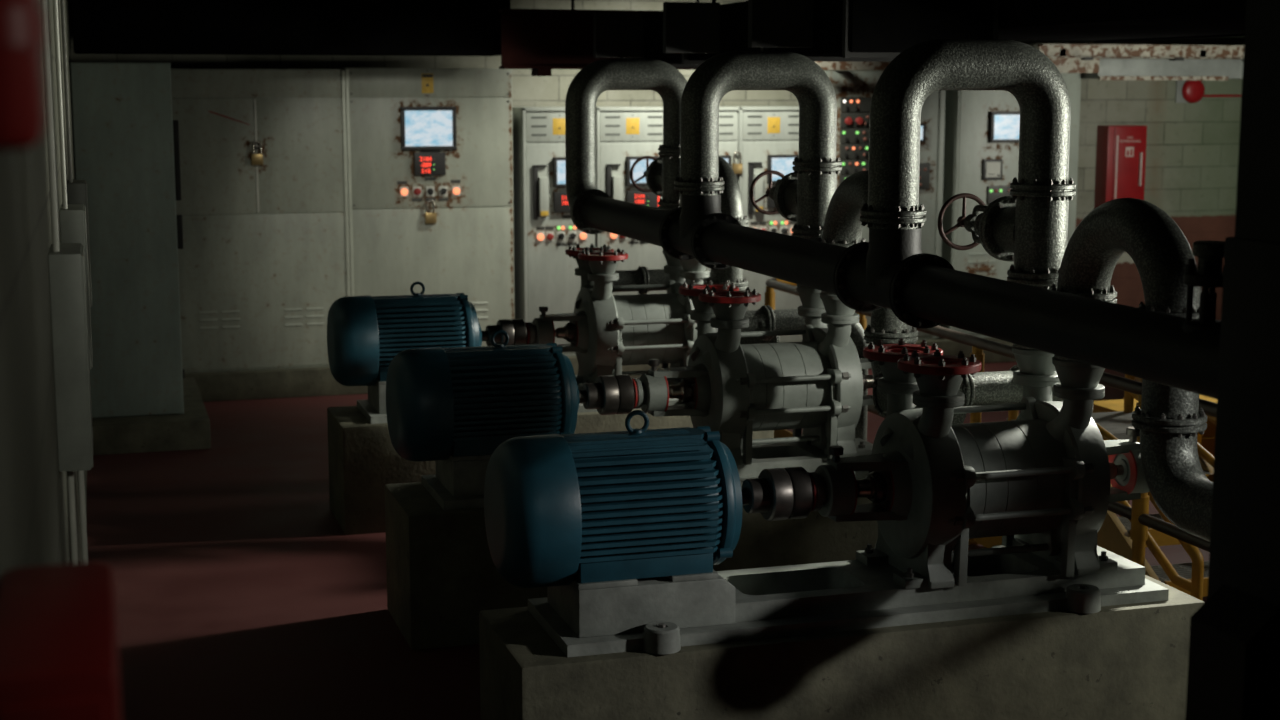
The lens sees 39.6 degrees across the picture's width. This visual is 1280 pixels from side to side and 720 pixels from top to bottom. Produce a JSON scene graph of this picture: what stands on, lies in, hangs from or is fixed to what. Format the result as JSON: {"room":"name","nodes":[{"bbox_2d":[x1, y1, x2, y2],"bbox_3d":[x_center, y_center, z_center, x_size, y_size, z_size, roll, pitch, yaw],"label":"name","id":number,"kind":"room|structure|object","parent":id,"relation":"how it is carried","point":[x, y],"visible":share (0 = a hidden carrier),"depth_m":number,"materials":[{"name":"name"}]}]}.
{"room":"pump room","nodes":[
{"label":"pump room","id":0,"kind":"room"},
{"bbox_2d":[0,0,86,579],"bbox_3d":[-2.303,-0.377,6.476,0.373,3.600,15.700,-3,9,-17],"label":"wall","id":1,"kind":"structure","parent":0,"point":[34,508],"depth_m":3.29,"materials":[{"name":"concrete"}]},
{"bbox_2d":[0,0,45,150],"bbox_3d":[-0.500,-0.430,1.314,0.096,0.545,0.093,-3,9,-17],"label":"fire extinguisher","id":2,"kind":"object","parent":1,"relation":"attached to","point":[22,37],"visible":1,"depth_m":1.32,"materials":[{"name":"red metal"}]},
{"bbox_2d":[0,562,120,719],"bbox_3d":[-0.624,0.565,1.933,0.129,0.602,0.442,-3,9,-17],"label":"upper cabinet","id":3,"kind":"object","parent":1,"relation":"attached to","point":[59,660],"visible":1,"depth_m":1.78,"materials":[{"name":"red metal"}]},
{"bbox_2d":[48,243,92,471],"bbox_3d":[-1.593,-0.016,4.984,0.090,0.595,0.360,-3,9,-17],"label":"wall box","id":4,"kind":"object","parent":1,"relation":"attached to","point":[67,279],"visible":0.98,"depth_m":4.82,"materials":[{"name":"grey metal"}]},
{"bbox_2d":[40,0,59,251],"bbox_3d":[-1.591,-0.906,4.754,0.018,1.235,0.018,-3,9,-17],"label":"conduit","id":5,"kind":"object","parent":4,"relation":"attached to","point":[44,5],"visible":0.82,"depth_m":4.79,"materials":[{"name":"metal"}]},
{"bbox_2d":[67,471,77,563],"bbox_3d":[-1.587,0.968,5.051,0.018,1.370,0.018,-3,9,-17],"label":"conduit","id":6,"kind":"object","parent":4,"relation":"attached to","point":[70,474],"visible":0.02,"depth_m":4.96,"materials":[{"name":"metal"}]},
{"bbox_2d":[77,471,87,562],"bbox_3d":[-1.573,0.961,5.096,0.018,1.370,0.018,-3,9,-17],"label":"conduit","id":7,"kind":"object","parent":4,"relation":"attached to","point":[80,474],"visible":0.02,"depth_m":5.01,"materials":[{"name":"metal"}]},
{"bbox_2d":[60,204,92,369],"bbox_3d":[-2.134,-0.281,6.733,0.090,0.595,0.360,-3,9,-17],"label":"wall box","id":8,"kind":"object","parent":1,"relation":"attached to","point":[73,228],"visible":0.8,"depth_m":6.54,"materials":[{"name":"grey metal"}]},
{"bbox_2d":[53,0,67,208],"bbox_3d":[-2.132,-1.172,6.503,0.018,1.235,0.018,-3,9,-17],"label":"conduit","id":9,"kind":"object","parent":8,"relation":"attached to","point":[55,2],"visible":1,"depth_m":6.53,"materials":[{"name":"metal"}]},
{"bbox_2d":[67,180,91,307],"bbox_3d":[-2.713,-0.566,8.605,0.090,0.595,0.360,-3,9,-17],"label":"wall box","id":10,"kind":"object","parent":1,"relation":"attached to","point":[77,189],"visible":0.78,"depth_m":8.41,"materials":[{"name":"grey metal"}]},
{"bbox_2d":[60,0,72,182],"bbox_3d":[-2.711,-1.456,8.375,0.018,1.235,0.018,-3,9,-17],"label":"conduit","id":11,"kind":"object","parent":10,"relation":"attached to","point":[62,9],"visible":1,"depth_m":8.40,"materials":[{"name":"metal"}]},
{"bbox_2d":[70,62,184,417],"bbox_3d":[-3.651,-0.907,12.703,0.680,2.380,1.625,-3,9,-17],"label":"electrical cabinet","id":12,"kind":"object","parent":1,"relation":"attached to","point":[126,133],"visible":0.93,"depth_m":11.93,"materials":[{"name":"metal"}]},
{"bbox_2d":[92,377,210,454],"bbox_3d":[-3.561,0.385,12.787,0.802,0.200,1.890,-3,9,-17],"label":"trim","id":13,"kind":"structure","parent":1,"relation":"attached to","point":[190,430],"depth_m":11.94,"materials":[{"name":"concrete"}]},
{"bbox_2d":[86,362,1209,719],"bbox_3d":[3.853,1.230,8.888,13.600,0.300,16.200,-3,9,-17],"label":"floor","id":14,"kind":"structure","parent":0,"point":[241,594],"depth_m":8.67,"materials":[{"name":"red paint"}]},
{"bbox_2d":[327,406,773,534],"bbox_3d":[-0.509,0.558,10.314,2.500,0.600,0.660,-3,9,-17],"label":"concrete plinth","id":15,"kind":"object","parent":14,"relation":"on","point":[362,456],"visible":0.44,"depth_m":9.72,"materials":[{"name":"grey concrete"}]},
{"bbox_2d":[357,377,684,423],"bbox_3d":[-0.487,0.152,10.259,2.215,0.218,0.688,-3,9,-17],"label":"bedplate","id":16,"kind":"object","parent":15,"relation":"on","point":[373,408],"visible":0.09,"depth_m":9.89,"materials":[{"name":"metal"}]},
{"bbox_2d":[327,281,487,385],"bbox_3d":[-1.284,-0.153,9.966,0.900,0.574,0.504,-3,9,-17],"label":"motor","id":17,"kind":"object","parent":16,"relation":"on","point":[365,333],"visible":0.88,"depth_m":9.76,"materials":[{"name":"metal"}]},
{"bbox_2d":[485,319,527,345],"bbox_3d":[-0.757,-0.143,10.131,0.231,0.180,0.180,-3,9,-17],"label":"coupling","id":18,"kind":"object","parent":17,"relation":"attached to","point":[516,329],"visible":0.81,"depth_m":10.06,"materials":[{"name":"metal"}]},
{"bbox_2d":[525,244,708,389],"bbox_3d":[0.012,-0.263,10.350,1.394,0.802,0.574,-3,9,-17],"label":"pump","id":19,"kind":"object","parent":16,"relation":"on","point":[607,332],"visible":0.68,"depth_m":10.17,"materials":[{"name":"grey paint"}]},
{"bbox_2d":[539,306,547,315],"bbox_3d":[-0.552,-0.271,10.175,0.052,0.070,0.052,-3,9,-17],"label":"cup","id":20,"kind":"object","parent":19,"relation":"on","point":[543,309],"depth_m":10.16,"materials":[{"name":"metal"}]},
{"bbox_2d":[565,59,686,233],"bbox_3d":[-0.039,-1.177,10.257,0.835,1.106,0.408,-3,9,-17],"label":"pipe","id":21,"kind":"object","parent":19,"relation":"on","point":[583,92],"visible":0.63,"depth_m":10.19,"materials":[{"name":"metal"}]},
{"bbox_2d":[630,156,680,202],"bbox_3d":[0.144,-1.104,10.703,0.244,0.270,0.729,-3,9,-17],"label":"valve","id":22,"kind":"object","parent":21,"relation":"on","point":[661,174],"visible":0.77,"depth_m":10.49,"materials":[{"name":"metal"}]},
{"bbox_2d":[679,156,779,343],"bbox_3d":[0.453,-0.589,9.777,0.234,1.063,1.193,-3,9,-17],"label":"return bend","id":23,"kind":"object","parent":19,"relation":"attached to","point":[731,199],"visible":0.2,"depth_m":9.63,"materials":[{"name":"metal"}]},
{"bbox_2d":[385,482,877,649],"bbox_3d":[0.108,0.861,8.319,2.500,0.600,0.660,-3,9,-17],"label":"concrete plinth","id":24,"kind":"object","parent":14,"relation":"on","point":[441,571],"visible":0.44,"depth_m":7.76,"materials":[{"name":"grey concrete"}]},
{"bbox_2d":[421,438,872,509],"bbox_3d":[0.129,0.456,8.264,2.215,0.218,0.688,-3,9,-17],"label":"bedplate","id":25,"kind":"object","parent":24,"relation":"on","point":[458,482],"visible":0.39,"depth_m":8.02,"materials":[{"name":"metal"}]},
{"bbox_2d":[386,330,586,461],"bbox_3d":[-0.667,0.150,7.971,0.900,0.574,0.504,-3,9,-17],"label":"motor","id":26,"kind":"object","parent":25,"relation":"on","point":[459,401],"visible":0.94,"depth_m":7.78,"materials":[{"name":"metal"}]},
{"bbox_2d":[582,375,634,414],"bbox_3d":[-0.140,0.160,8.136,0.231,0.180,0.180,-3,9,-17],"label":"coupling","id":27,"kind":"object","parent":26,"relation":"attached to","point":[610,394],"visible":0.98,"depth_m":8.07,"materials":[{"name":"metal"}]},
{"bbox_2d":[632,280,873,464],"bbox_3d":[0.629,0.040,8.355,1.394,0.802,0.574,-3,9,-17],"label":"pump","id":28,"kind":"object","parent":25,"relation":"on","point":[816,385],"visible":0.87,"depth_m":8.19,"materials":[{"name":"grey paint"}]},
{"bbox_2d":[648,359,659,370],"bbox_3d":[0.065,0.032,8.180,0.052,0.070,0.052,-3,9,-17],"label":"cup","id":29,"kind":"object","parent":28,"relation":"on","point":[653,363],"depth_m":8.17,"materials":[{"name":"metal"}]},
{"bbox_2d":[674,51,841,287],"bbox_3d":[0.558,-0.887,8.346,0.824,1.106,0.234,-3,9,-17],"label":"loop","id":30,"kind":"object","parent":28,"relation":"on","point":[723,73],"visible":0.75,"depth_m":8.21,"materials":[{"name":"metal"}]},
{"bbox_2d":[750,170,836,228],"bbox_3d":[0.761,-0.801,8.708,0.244,0.270,0.729,-3,9,-17],"label":"valve","id":31,"kind":"object","parent":30,"relation":"on","point":[804,199],"visible":0.97,"depth_m":8.40,"materials":[{"name":"metal"}]},
{"bbox_2d":[817,170,965,423],"bbox_3d":[1.070,-0.286,7.782,0.234,1.063,1.193,-3,9,-17],"label":"return bend","id":32,"kind":"object","parent":28,"relation":"attached to","point":[843,227],"visible":0.27,"depth_m":7.85,"materials":[{"name":"metal"}]},
{"bbox_2d":[612,266,710,293],"bbox_3d":[0.141,0.078,11.034,0.959,1.333,0.240,-3,9,-17],"label":"pipe","id":33,"kind":"object","parent":14,"relation":"on","point":[640,276],"visible":0.24,"depth_m":10.85,"materials":[{"name":"metal"}]},
{"bbox_2d":[696,305,867,440],"bbox_3d":[0.757,0.381,9.039,0.959,1.333,0.240,-3,9,-17],"label":"pipe","id":34,"kind":"object","parent":14,"relation":"on","point":[765,318],"visible":0.27,"depth_m":8.89,"materials":[{"name":"metal"}]},
{"bbox_2d":[479,575,1204,719],"bbox_3d":[0.725,1.164,6.324,2.500,0.600,0.660,-3,9,-17],"label":"concrete plinth","id":35,"kind":"object","parent":14,"relation":"on","point":[1124,661],"visible":0.72,"depth_m":6.02,"materials":[{"name":"grey concrete"}]},
{"bbox_2d":[528,545,1168,656],"bbox_3d":[0.746,0.758,6.269,2.215,0.218,0.688,-3,9,-17],"label":"bedplate","id":36,"kind":"object","parent":35,"relation":"on","point":[665,614],"visible":0.73,"depth_m":6.04,"materials":[{"name":"metal"}]},
{"bbox_2d":[484,410,749,587],"bbox_3d":[-0.050,0.453,5.976,0.900,0.574,0.504,-3,9,-17],"label":"motor","id":37,"kind":"object","parent":36,"relation":"on","point":[632,503],"visible":1,"depth_m":5.79,"materials":[{"name":"metal"}]},
{"bbox_2d":[741,467,812,520],"bbox_3d":[0.477,0.463,6.141,0.231,0.180,0.180,-3,9,-17],"label":"coupling","id":38,"kind":"object","parent":37,"relation":"attached to","point":[785,493],"visible":0.99,"depth_m":6.08,"materials":[{"name":"metal"}]},
{"bbox_2d":[808,338,1149,588],"bbox_3d":[1.246,0.343,6.360,1.394,0.802,0.574,-3,9,-17],"label":"pump","id":39,"kind":"object","parent":36,"relation":"on","point":[1041,480],"visible":0.92,"depth_m":6.20,"materials":[{"name":"grey paint"}]},
{"bbox_2d":[829,445,843,461],"bbox_3d":[0.682,0.335,6.185,0.052,0.070,0.052,-3,9,-17],"label":"cup","id":40,"kind":"object","parent":39,"relation":"on","point":[836,451],"depth_m":6.17,"materials":[{"name":"metal"}]},
{"bbox_2d":[859,39,1075,349],"bbox_3d":[1.175,-0.584,6.351,0.824,1.106,0.234,-3,9,-17],"label":"loop","id":41,"kind":"object","parent":39,"relation":"on","point":[1040,91],"visible":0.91,"depth_m":6.21,"materials":[{"name":"metal"}]},
{"bbox_2d":[580,194,1220,398],"bbox_3d":[0.664,-0.424,7.079,0.256,0.328,6.280,-3,9,-17],"label":"pipe","id":42,"kind":"object","parent":41,"relation":"attached to","point":[891,271],"visible":0.99,"depth_m":5.94,"materials":[{"name":"metal"}]},
{"bbox_2d":[1183,240,1224,332],"bbox_3d":[1.448,-0.186,4.523,0.124,0.230,0.124,-3,9,-17],"label":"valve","id":43,"kind":"object","parent":42,"relation":"on","point":[1208,275],"visible":0.8,"depth_m":4.49,"materials":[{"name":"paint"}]},
{"bbox_2d":[937,193,1068,272],"bbox_3d":[1.378,-0.498,6.713,0.244,0.270,0.729,-3,9,-17],"label":"valve","id":44,"kind":"object","parent":41,"relation":"on","point":[1029,233],"visible":0.96,"depth_m":6.43,"materials":[{"name":"metal"}]},
{"bbox_2d":[1050,198,1212,541],"bbox_3d":[1.687,0.017,5.787,0.234,1.063,1.193,-3,9,-17],"label":"return bend","id":45,"kind":"object","parent":39,"relation":"attached to","point":[1169,419],"visible":0.57,"depth_m":5.67,"materials":[{"name":"metal"}]},
{"bbox_2d":[1126,427,1139,441],"bbox_3d":[1.810,0.283,6.526,0.052,0.070,0.052,-3,9,-17],"label":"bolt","id":46,"kind":"object","parent":39,"relation":"on","point":[1130,431],"depth_m":6.51,"materials":[{"name":"metal"}]},
{"bbox_2d":[871,365,1062,416],"bbox_3d":[1.374,0.684,7.044,0.959,1.333,0.240,-3,9,-17],"label":"pipe","id":47,"kind":"object","parent":14,"relation":"on","point":[996,387],"visible":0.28,"depth_m":6.89,"materials":[{"name":"metal"}]},
{"bbox_2d":[764,278,1216,565],"bbox_3d":[2.353,0.495,9.018,0.930,1.114,7.534,-3,9,-17],"label":"handrail","id":48,"kind":"object","parent":14,"relation":"on","point":[1139,516],"visible":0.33,"depth_m":8.13,"materials":[{"name":"yellow metal"}]},
{"bbox_2d":[1007,374,1215,599],"bbox_3d":[2.568,0.606,8.789,0.752,0.963,1.756,-3,9,-17],"label":"stair","id":49,"kind":"structure","parent":14,"relation":"on","point":[1114,535],"depth_m":8.49,"materials":[{"name":"yellow metal"}]},
{"bbox_2d":[1093,399,1137,458],"bbox_3d":[3.128,0.498,11.278,0.444,0.428,0.442,-3,9,-17],"label":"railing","id":50,"kind":"object","parent":14,"relation":"on","point":[1103,405],"visible":0.08,"depth_m":11.27,"materials":[{"name":"metal"}]},
{"bbox_2d":[1197,394,1216,455],"bbox_3d":[3.701,0.461,11.524,0.444,0.428,0.442,-3,9,-17],"label":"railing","id":51,"kind":"object","parent":14,"relation":"on","point":[1207,440],"visible":0.02,"depth_m":11.28,"materials":[{"name":"metal"}]},
{"bbox_2d":[1186,0,1279,719],"bbox_3d":[1.450,0.024,3.837,0.410,3.600,0.340,-3,9,-17],"label":"steel column","id":52,"kind":"structure","parent":14,"relation":"on","point":[1234,660],"depth_m":3.84,"materials":[{"name":"black metal"}]},
{"bbox_2d":[69,0,1244,319],"bbox_3d":[1.587,-1.811,15.922,13.600,3.600,0.300,-3,9,-17],"label":"wall","id":53,"kind":"structure","parent":0,"point":[1192,149],"depth_m":16.61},
{"bbox_2d":[171,69,349,372],"bbox_3d":[-3.034,-1.122,14.114,1.354,2.340,0.612,-3,9,-17],"label":"electrical cabinet","id":54,"kind":"object","parent":53,"relation":"attached to","point":[264,259],"visible":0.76,"depth_m":13.83,"materials":[{"name":"metal"}]},
{"bbox_2d":[251,141,262,164],"bbox_3d":[-2.958,-1.598,13.729,0.088,0.187,0.032,-3,9,-17],"label":"padlock","id":55,"kind":"object","parent":54,"relation":"hanging from","point":[256,159],"visible":1,"depth_m":13.72,"materials":[{"name":"gold metal"}]},
{"bbox_2d":[340,68,514,345],"bbox_3d":[-1.740,-1.182,14.480,1.333,2.350,0.659,-3,9,-17],"label":"electrical cabinet","id":56,"kind":"object","parent":53,"relation":"attached to","point":[416,136],"visible":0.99,"depth_m":14.18,"materials":[{"name":"metal"}]},
{"bbox_2d":[400,187,408,196],"bbox_3d":[-1.870,-1.334,14.113,0.068,0.080,0.036,-3,9,-17],"label":"indicator light","id":57,"kind":"object","parent":56,"relation":"attached to","point":[404,191],"depth_m":14.11,"materials":[{"name":"orange plastic"}]},
{"bbox_2d":[413,187,421,196],"bbox_3d":[-1.770,-1.339,14.144,0.068,0.080,0.036,-3,9,-17],"label":"button","id":58,"kind":"object","parent":56,"relation":"attached to","point":[417,191],"depth_m":14.15,"materials":[{"name":"red plastic"}]},
{"bbox_2d":[400,107,456,149],"bbox_3d":[-1.677,-1.836,14.090,0.440,0.340,0.050,-3,9,-17],"label":"monitor","id":59,"kind":"object","parent":56,"relation":"on","point":[421,128],"depth_m":14.08,"materials":[{"name":"blue glass"}]},
{"bbox_2d":[425,200,435,223],"bbox_3d":[-1.671,-1.182,14.189,0.088,0.187,0.032,-3,9,-17],"label":"padlock","id":60,"kind":"object","parent":56,"relation":"hanging from","point":[430,218],"visible":1,"depth_m":14.18,"materials":[{"name":"gold metal"}]},
{"bbox_2d":[426,186,434,196],"bbox_3d":[-1.668,-1.343,14.170,0.068,0.080,0.045,-3,9,-17],"label":"switch plate","id":61,"kind":"object","parent":56,"relation":"attached to","point":[430,190],"depth_m":14.18,"materials":[{"name":"black paint"}]},
{"bbox_2d":[439,186,447,195],"bbox_3d":[-1.567,-1.347,14.200,0.068,0.080,0.045,-3,9,-17],"label":"switch plate","id":62,"kind":"object","parent":56,"relation":"attached to","point":[443,190],"depth_m":14.21,"materials":[{"name":"black paint"}]},
{"bbox_2d":[452,186,460,195],"bbox_3d":[-1.468,-1.353,14.235,0.068,0.080,0.036,-3,9,-17],"label":"indicator light","id":63,"kind":"object","parent":56,"relation":"attached to","point":[456,190],"depth_m":14.24,"materials":[{"name":"orange plastic"}]},
{"bbox_2d":[512,107,594,355],"bbox_3d":[-0.736,-1.076,14.805,0.612,2.042,0.662,-3,9,-17],"label":"electrical cabinet","id":64,"kind":"object","parent":53,"relation":"attached to","point":[544,228],"visible":0.69,"depth_m":14.51,"materials":[{"name":"metal"}]},
{"bbox_2d":[536,232,544,241],"bbox_3d":[-0.808,-1.002,14.492,0.068,0.080,0.036,-3,9,-17],"label":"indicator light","id":65,"kind":"object","parent":64,"relation":"attached to","point":[540,236],"depth_m":14.49,"materials":[{"name":"orange plastic"}]},
{"bbox_2d":[526,112,564,141],"bbox_3d":[-0.650,-1.893,14.431,0.565,0.240,0.020,-3,9,-17],"label":"vent","id":66,"kind":"object","parent":64,"relation":"attached to","point":[540,126],"depth_m":14.39,"materials":[{"name":"metal"}]},
{"bbox_2d":[546,232,553,241],"bbox_3d":[-0.732,-1.006,14.515,0.068,0.080,0.036,-3,9,-17],"label":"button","id":67,"kind":"object","parent":64,"relation":"attached to","point":[549,235],"depth_m":14.52,"materials":[{"name":"red plastic"}]},
{"bbox_2d":[553,157,565,186],"bbox_3d":[-0.565,-1.531,14.480,0.285,0.240,0.050,-3,9,-17],"label":"monitor","id":68,"kind":"object","parent":64,"relation":"on","point":[559,166],"depth_m":14.44,"materials":[{"name":"blue glass"}]},
{"bbox_2d":[557,231,564,240],"bbox_3d":[-0.640,-1.009,14.538,0.068,0.080,0.045,-3,9,-17],"label":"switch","id":69,"kind":"object","parent":64,"relation":"attached to","point":[560,234],"depth_m":14.54,"materials":[{"name":"black paint"}]},
{"bbox_2d":[568,231,576,240],"bbox_3d":[-0.549,-1.013,14.566,0.068,0.080,0.045,-3,9,-17],"label":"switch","id":70,"kind":"object","parent":64,"relation":"attached to","point":[572,235],"depth_m":14.57,"materials":[{"name":"black paint"}]},
{"bbox_2d":[579,231,586,240],"bbox_3d":[-0.464,-1.018,14.596,0.068,0.080,0.036,-3,9,-17],"label":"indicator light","id":71,"kind":"object","parent":64,"relation":"attached to","point":[582,236],"depth_m":14.59,"materials":[{"name":"orange plastic"}]},
{"bbox_2d":[185,337,1015,401],"bbox_3d":[0.248,-0.002,15.265,8.200,0.220,0.680,-3,9,-17],"label":"trim","id":72,"kind":"structure","parent":53,"relation":"attached to","point":[314,381],"depth_m":14.01,"materials":[{"name":"concrete"}]},
{"bbox_2d":[595,107,666,294],"bbox_3d":[-0.143,-1.103,14.984,0.612,2.042,0.662,-3,9,-17],"label":"electrical cabinet","id":73,"kind":"object","parent":53,"relation":"attached to","point":[624,135],"visible":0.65,"depth_m":14.63,"materials":[{"name":"metal"}]},
{"bbox_2d":[609,233,616,239],"bbox_3d":[-0.215,-1.029,14.671,0.068,0.080,0.036,-3,9,-17],"label":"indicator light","id":74,"kind":"object","parent":73,"relation":"attached to","point":[612,236],"depth_m":14.67,"materials":[{"name":"orange plastic"}]},
{"bbox_2d":[619,235,626,239],"bbox_3d":[-0.139,-1.033,14.694,0.068,0.080,0.036,-3,9,-17],"label":"switch plate","id":75,"kind":"object","parent":73,"relation":"attached to","point":[620,237],"depth_m":14.70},
{"bbox_2d":[600,111,662,140],"bbox_3d":[-0.058,-1.920,14.610,0.565,0.240,0.020,-3,9,-17],"label":"vent","id":76,"kind":"object","parent":73,"relation":"attached to","point":[614,125],"depth_m":14.59,"materials":[{"name":"metal"}]},
{"bbox_2d":[626,156,658,185],"bbox_3d":[0.028,-1.558,14.659,0.285,0.240,0.050,-3,9,-17],"label":"monitor","id":77,"kind":"object","parent":73,"relation":"on","point":[638,171],"depth_m":14.63,"materials":[{"name":"blue glass"}]},
{"bbox_2d":[706,107,738,271],"bbox_3d":[0.450,-1.130,15.163,0.612,2.042,0.662,-3,9,-17],"label":"electrical cabinet","id":78,"kind":"object","parent":53,"relation":"attached to","point":[728,116],"visible":0.05,"depth_m":14.85,"materials":[{"name":"metal"}]},
{"bbox_2d":[719,155,730,165],"bbox_3d":[0.621,-1.586,14.838,0.285,0.240,0.050,-3,9,-17],"label":"monitor","id":79,"kind":"object","parent":78,"relation":"on","point":[726,157],"depth_m":14.84,"materials":[{"name":"blue glass"}]},
{"bbox_2d":[719,111,736,139],"bbox_3d":[0.535,-1.948,14.790,0.565,0.240,0.020,-3,9,-17],"label":"vent","id":80,"kind":"object","parent":78,"relation":"attached to","point":[727,119],"depth_m":14.84,"materials":[{"name":"metal"}]},
{"bbox_2d":[732,151,742,173],"bbox_3d":[0.815,-1.653,14.887,0.088,0.187,0.032,-3,9,-17],"label":"padlock","id":81,"kind":"object","parent":78,"relation":"hanging from","point":[737,168],"visible":0.94,"depth_m":14.88,"materials":[{"name":"gold metal"}]},
{"bbox_2d":[719,106,801,342],"bbox_3d":[1.043,-1.158,15.342,0.612,2.042,0.662,-3,9,-17],"label":"electrical cabinet","id":82,"kind":"object","parent":53,"relation":"attached to","point":[768,136],"visible":0.31,"depth_m":14.99,"materials":[{"name":"metal"}]},
{"bbox_2d":[743,111,798,139],"bbox_3d":[1.128,-1.975,14.969,0.565,0.240,0.020,-3,9,-17],"label":"vent","id":83,"kind":"object","parent":82,"relation":"attached to","point":[757,125],"depth_m":14.95,"materials":[{"name":"metal"}]},
{"bbox_2d":[770,226,776,232],"bbox_3d":[1.139,-1.091,15.076,0.068,0.080,0.045,-3,9,-17],"label":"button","id":84,"kind":"object","parent":82,"relation":"attached to","point":[772,228],"depth_m":15.08,"materials":[{"name":"black plastic"}]},
{"bbox_2d":[767,155,798,183],"bbox_3d":[1.214,-1.613,15.017,0.285,0.240,0.050,-3,9,-17],"label":"monitor","id":85,"kind":"object","parent":82,"relation":"on","point":[783,164],"depth_m":14.99,"materials":[{"name":"blue glass"}]},
{"bbox_2d":[780,226,787,234],"bbox_3d":[1.230,-1.095,15.104,0.068,0.080,0.045,-3,9,-17],"label":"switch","id":86,"kind":"object","parent":82,"relation":"attached to","point":[783,229],"depth_m":15.11,"materials":[{"name":"black paint"}]},
{"bbox_2d":[815,61,889,69],"bbox_3d":[1.811,-2.523,15.248,1.000,0.080,0.898,-3,9,-17],"label":"channel","id":87,"kind":"object","parent":53,"relation":"attached to","point":[825,65],"visible":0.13,"depth_m":14.77,"materials":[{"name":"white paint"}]},
{"bbox_2d":[824,71,945,342],"bbox_3d":[2.027,-1.350,15.620,1.125,2.340,0.658,-3,9,-17],"label":"electrical cabinet","id":88,"kind":"object","parent":53,"relation":"attached to","point":[853,90],"visible":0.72,"depth_m":15.32,"materials":[{"name":"metal"}]},
{"bbox_2d":[920,123,925,141],"bbox_3d":[2.316,-1.955,15.306,0.290,0.160,0.050,-3,9,-17],"label":"monitor","id":89,"kind":"object","parent":88,"relation":"on","point":[923,125],"depth_m":15.32,"materials":[{"name":"glass"}]},
{"bbox_2d":[940,73,1080,337],"bbox_3d":[3.257,-1.408,15.996,1.200,2.340,0.648,-3,9,-17],"label":"electrical cabinet","id":90,"kind":"object","parent":53,"relation":"attached to","point":[981,136],"visible":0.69,"depth_m":15.60,"materials":[{"name":"metal"}]},
{"bbox_2d":[989,111,1019,142],"bbox_3d":[3.296,-2.045,15.596,0.500,0.270,0.050,-3,9,-17],"label":"monitor","id":91,"kind":"object","parent":90,"relation":"on","point":[1004,126],"depth_m":15.55,"materials":[{"name":"blue glass"}]},
{"bbox_2d":[1094,125,1146,208],"bbox_3d":[4.481,-1.765,16.536,0.405,0.825,0.245,-3,9,-17],"label":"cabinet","id":92,"kind":"object","parent":53,"relation":"attached to","point":[1121,149],"visible":0.93,"depth_m":16.45,"materials":[{"name":"red metal"}]},
{"bbox_2d":[1038,44,1243,60],"bbox_3d":[5.312,-2.794,16.252,4.200,0.135,0.968,-3,9,-17],"label":"channel","id":93,"kind":"object","parent":53,"relation":"attached to","point":[1083,51],"visible":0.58,"depth_m":15.54,"materials":[{"name":"white paint"}]},
{"bbox_2d":[1049,58,1099,72],"bbox_3d":[3.710,-2.545,15.362,0.560,0.129,0.050,-3,9,-17],"label":"plate","id":94,"kind":"object","parent":93,"relation":"attached to","point":[1064,65],"visible":0.56,"depth_m":15.35,"materials":[{"name":"white paint"}]},
{"bbox_2d":[1081,58,1242,79],"bbox_3d":[5.593,-2.673,16.411,3.580,0.187,0.868,-3,9,-17],"label":"plate","id":95,"kind":"object","parent":53,"relation":"attached to","point":[1109,69],"visible":0.58,"depth_m":15.71,"materials":[{"name":"white paint"}]},
{"bbox_2d":[1175,80,1204,102],"bbox_3d":[5.187,-2.534,16.717,0.288,0.236,0.095,-3,9,-17],"label":"bell","id":96,"kind":"object","parent":53,"relation":"attached to","point":[1187,91],"visible":0.87,"depth_m":16.70,"materials":[{"name":"red metal"}]},
{"bbox_2d":[1203,95,1241,96],"bbox_3d":[6.436,-2.546,17.136,2.360,0.023,0.024,-3,9,-17],"label":"conduit","id":97,"kind":"object","parent":53,"relation":"attached to","point":[1204,95],"visible":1,"depth_m":16.85,"materials":[{"name":"red metal"}]},
{"bbox_3d":[3.882,-2.562,8.215,13.600,0.200,16.000,-3,9,-17],"label":"ceiling","id":98,"kind":"structure","parent":0,"visible":0},
{"bbox_2d":[571,0,574,8],"bbox_3d":[-0.483,-2.833,12.758,0.023,0.630,0.024,-3,9,-17],"label":"rod","id":99,"kind":"object","parent":98,"relation":"hanging from","point":[572,1],"visible":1,"depth_m":12.79,"materials":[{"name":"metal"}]},
{"bbox_2d":[498,9,696,75],"bbox_3d":[0.151,-2.316,13.022,2.380,0.470,0.200,-3,9,-17],"label":"steel beam","id":100,"kind":"structure","parent":99,"relation":"hanging from","point":[540,41],"depth_m":12.77,"materials":[{"name":"metal"}]},
{"bbox_2d":[593,0,998,67],"bbox_3d":[0.682,-2.317,10.727,1.150,1.040,4.050,-3,9,-17],"label":"air duct","id":101,"kind":"object","parent":98,"relation":"hanging from","point":[685,34],"visible":0.77,"depth_m":9.22,"materials":[{"name":"black metal"}]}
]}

